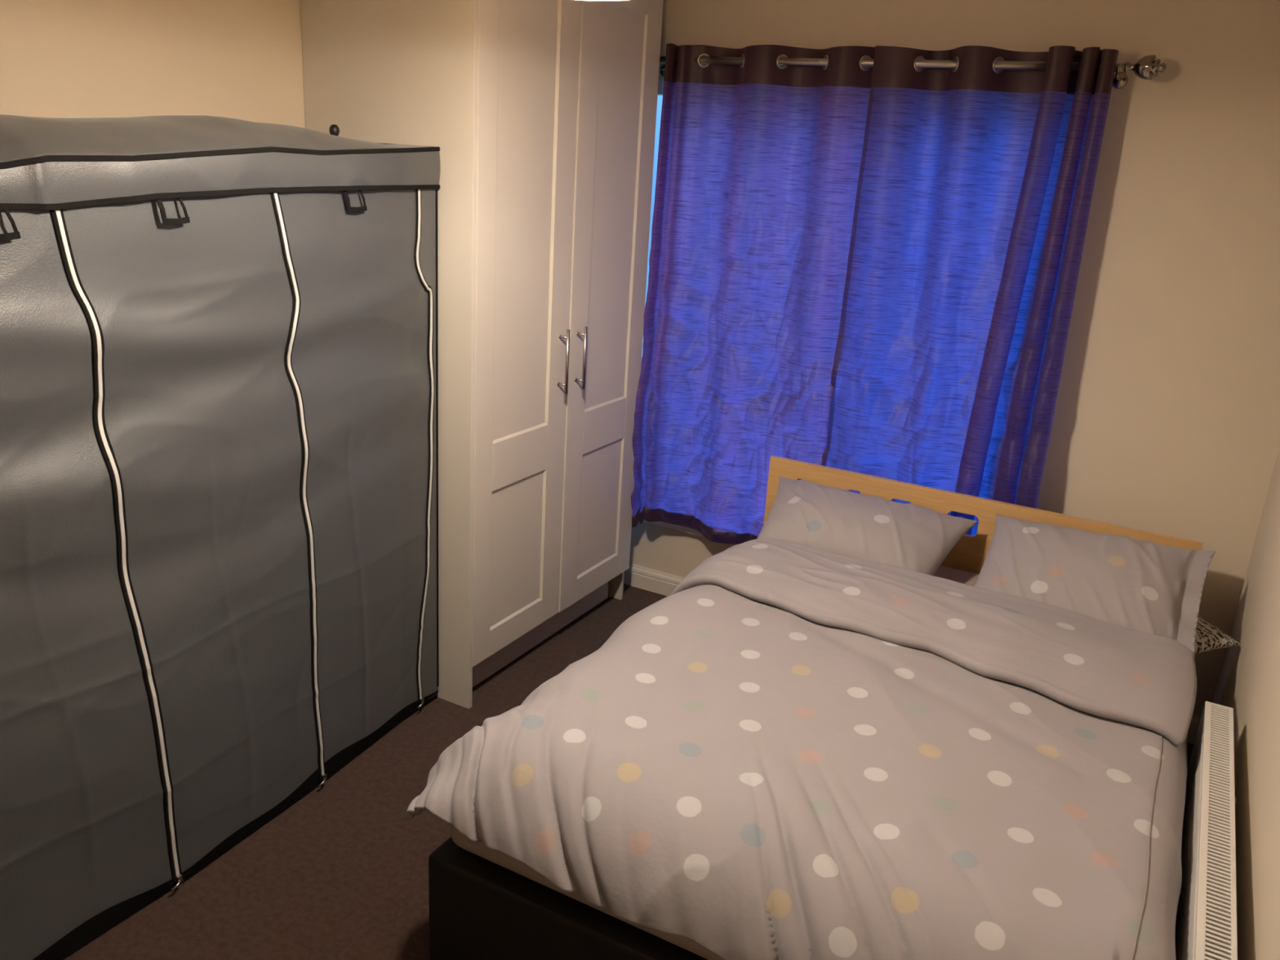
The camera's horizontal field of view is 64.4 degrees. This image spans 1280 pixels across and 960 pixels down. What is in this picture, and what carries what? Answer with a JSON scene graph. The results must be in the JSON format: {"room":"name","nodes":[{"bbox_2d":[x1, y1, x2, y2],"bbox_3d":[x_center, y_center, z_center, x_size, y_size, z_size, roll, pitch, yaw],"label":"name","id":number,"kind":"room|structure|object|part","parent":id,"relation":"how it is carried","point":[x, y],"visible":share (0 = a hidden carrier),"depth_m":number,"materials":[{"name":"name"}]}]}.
{"room":"bedroom","nodes":[
{"label":"bedroom","id":0,"kind":"room"},
{"bbox_2d":[0,0,305,128],"bbox_3d":[-1.583,-0.286,2.501,0.100,2.420,4.400,13,20,26],"label":"wall","id":1,"kind":"structure","parent":0,"point":[242,60],"depth_m":2.64,"materials":[{"name":"beige paint"}]},
{"bbox_2d":[62,583,1194,959],"bbox_3d":[-0.359,1.184,2.291,3.008,0.100,4.520,13,20,26],"label":"floor","id":2,"kind":"structure","parent":0,"point":[341,873],"depth_m":2.62,"materials":[{"name":"brown carpet"}]},
{"bbox_2d":[0,114,439,959],"bbox_3d":[-1.218,0.040,2.535,0.575,1.822,1.706,13,20,26],"label":"wardrobe","id":3,"kind":"object","parent":2,"relation":"on","point":[219,335],"visible":1,"depth_m":2.37,"materials":[{"name":"grey fabric"}]},
{"bbox_2d":[300,0,663,708],"bbox_3d":[-0.505,-0.546,3.608,0.689,2.360,1.069,13,20,26],"label":"closet","id":4,"kind":"object","parent":2,"relation":"on","point":[540,114],"visible":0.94,"depth_m":3.26,"materials":[{"name":"white wood"}]},
{"bbox_3d":[-0.778,-0.423,3.176,0.645,2.360,0.018,13,20,26],"label":"panel","id":5,"kind":"part","parent":4,"relation":"part of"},
{"bbox_3d":[-0.372,-0.494,3.239,0.020,2.209,0.512,13,20,26],"label":"door","id":6,"kind":"part","parent":4,"relation":"part of","materials":[{"name":"white wood"}]},
{"bbox_3d":[-0.258,-0.402,3.436,0.040,0.218,0.013,13,20,26],"label":"door handle","id":7,"kind":"part","parent":4,"relation":"part of","materials":[{"name":"silver metal"}]},
{"bbox_3d":[-0.279,-0.679,4.064,0.625,2.360,0.020,13,20,26],"label":"panel","id":8,"kind":"part","parent":4,"relation":"part of","materials":[{"name":"white wood"}]},
{"bbox_3d":[-0.204,-0.425,3.523,0.040,0.218,0.013,13,20,26],"label":"door handle","id":9,"kind":"part","parent":4,"relation":"part of","materials":[{"name":"silver metal"}]},
{"bbox_3d":[-0.116,-0.619,3.677,0.020,2.209,0.525,13,20,26],"label":"door","id":10,"kind":"part","parent":4,"relation":"part of","materials":[{"name":"white wood"}]},
{"bbox_2d":[428,455,1203,959],"bbox_3d":[0.604,0.654,2.713,1.420,0.762,1.998,13,20,26],"label":"bed","id":11,"kind":"object","parent":2,"relation":"on","point":[480,908],"visible":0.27,"depth_m":2.16,"materials":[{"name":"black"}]},
{"bbox_2d":[450,564,979,959],"bbox_3d":[0.637,0.615,2.687,1.352,0.175,1.935,13,20,26],"label":"mattress","id":12,"kind":"object","parent":11,"relation":"on","point":[965,577],"visible":0.16,"depth_m":2.11,"materials":[{"name":"grey fabric"}]},
{"bbox_2d":[406,537,1196,959],"bbox_3d":[0.473,0.640,2.442,1.507,0.430,1.512,13,20,26],"label":"duvet","id":13,"kind":"object","parent":12,"relation":"on","point":[793,751],"visible":1,"depth_m":2.10,"materials":[{"name":"grey fabric"}]},
{"bbox_2d":[757,475,977,575],"bbox_3d":[0.694,0.175,3.339,0.711,0.219,0.455,13,20,26],"label":"pillow","id":14,"kind":"object","parent":12,"relation":"on","point":[837,521],"visible":0.73,"depth_m":3.23,"materials":[{"name":"grey fabric"}]},
{"bbox_2d":[974,514,1215,652],"bbox_3d":[1.315,0.313,2.997,0.647,0.254,0.505,13,20,26],"label":"pillow","id":15,"kind":"object","parent":12,"relation":"on","point":[1148,587],"visible":0.69,"depth_m":2.95,"materials":[{"name":"grey fabric"}]},
{"bbox_2d":[1194,615,1239,654],"bbox_3d":[1.499,0.406,2.995,0.353,0.106,0.346,-5,20,-24],"label":"cushion","id":16,"kind":"object","parent":12,"relation":"on","point":[1208,637],"visible":0.12,"depth_m":2.91,"materials":[{"name":"fabric"}]},
{"bbox_3d":[1.082,0.415,3.544,1.420,0.762,0.022,13,20,26],"label":"headboard","id":17,"kind":"part","parent":11,"relation":"part of","materials":[{"name":"brown wood"}]},
{"bbox_2d":[629,0,1279,717],"bbox_3d":[0.781,-0.545,3.754,3.008,2.420,0.120,13,20,26],"label":"wall","id":18,"kind":"structure","parent":0,"point":[1166,417],"depth_m":3.19,"materials":[{"name":"beige paint"}]},
{"bbox_2d":[643,80,736,545],"bbox_3d":[0.574,-0.558,3.833,1.805,1.747,0.130,13,20,26],"label":"window","id":19,"kind":"structure","parent":18,"relation":"in","point":[660,84],"depth_m":4.20,"materials":[{"name":"white plastic"}]},
{"bbox_3d":[0.509,0.263,4.072,1.805,0.032,0.071,13,20,26],"label":"sill","id":20,"kind":"part","parent":19,"relation":"part of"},
{"bbox_2d":[658,55,1165,88],"bbox_3d":[0.768,-1.371,3.376,1.773,0.087,0.126,13,20,26],"label":"curtain rod","id":21,"kind":"object","parent":18,"relation":"attached to","point":[1147,66],"visible":0.5,"depth_m":3.15,"materials":[{"name":"silver metal"}]},
{"bbox_2d":[631,43,875,544],"bbox_3d":[0.372,-0.610,3.756,0.808,1.849,0.147,13,20,26],"label":"curtain","id":22,"kind":"object","parent":21,"relation":"hanging from","point":[758,162],"visible":0.91,"depth_m":3.72,"materials":[{"name":"blue fabric"}]},
{"bbox_3d":[0.737,-1.379,3.361,1.605,0.025,0.025,13,20,26],"label":"rod","id":23,"kind":"part","parent":21,"relation":"part of","materials":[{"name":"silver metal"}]},
{"bbox_2d":[821,45,1118,535],"bbox_3d":[1.024,-0.470,3.411,0.771,1.827,0.162,13,20,26],"label":"curtain","id":24,"kind":"object","parent":21,"relation":"hanging from","point":[976,180],"visible":0.8,"depth_m":3.33,"materials":[{"name":"blue fabric"}]},
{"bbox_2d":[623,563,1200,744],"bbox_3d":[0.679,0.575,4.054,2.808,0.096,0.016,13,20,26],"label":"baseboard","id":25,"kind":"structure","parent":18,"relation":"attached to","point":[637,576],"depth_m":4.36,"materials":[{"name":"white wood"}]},
{"bbox_2d":[1212,446,1279,959],"bbox_3d":[0.956,0.290,1.206,0.100,2.420,4.400,13,20,26],"label":"wall","id":26,"kind":"structure","parent":0,"point":[1248,683],"depth_m":2.27,"materials":[{"name":"beige paint"}]},
{"bbox_2d":[1175,701,1237,959],"bbox_3d":[1.081,1.002,1.990,0.096,0.601,1.455,13,20,26],"label":"radiator","id":27,"kind":"object","parent":26,"relation":"attached to","point":[1206,921],"visible":0.82,"depth_m":2.00,"materials":[{"name":"white metal"}]},
{"bbox_3d":[1.034,0.941,1.973,0.005,0.462,1.412,13,20,26],"label":"panel","id":28,"kind":"part","parent":27,"relation":"part of","materials":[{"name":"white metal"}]},
{"bbox_2d":[1194,701,1237,959],"bbox_3d":[1.073,0.725,1.889,0.061,0.013,1.412,13,20,26],"label":"grille","id":29,"kind":"object","parent":27,"relation":"attached to","point":[1216,788],"depth_m":1.96,"materials":[{"name":"white metal"}]},
{"bbox_3d":[1.081,0.952,1.949,0.005,0.462,1.412,13,20,26],"label":"panel","id":30,"kind":"part","parent":27,"relation":"part of","materials":[{"name":"white metal"}]},
{"bbox_3d":[-0.210,-1.209,1.517,3.008,0.100,4.520,13,20,26],"label":"ceiling","id":31,"kind":"structure","parent":0,"visible":0},
{"bbox_2d":[581,0,625,0],"bbox_3d":[-0.119,-1.041,1.750,0.306,0.352,0.306,13,20,26],"label":"pendant lamp","id":32,"kind":"object","parent":31,"relation":"hanging from","point":[581,0],"visible":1,"depth_m":1.93,"materials":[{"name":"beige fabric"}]}
]}

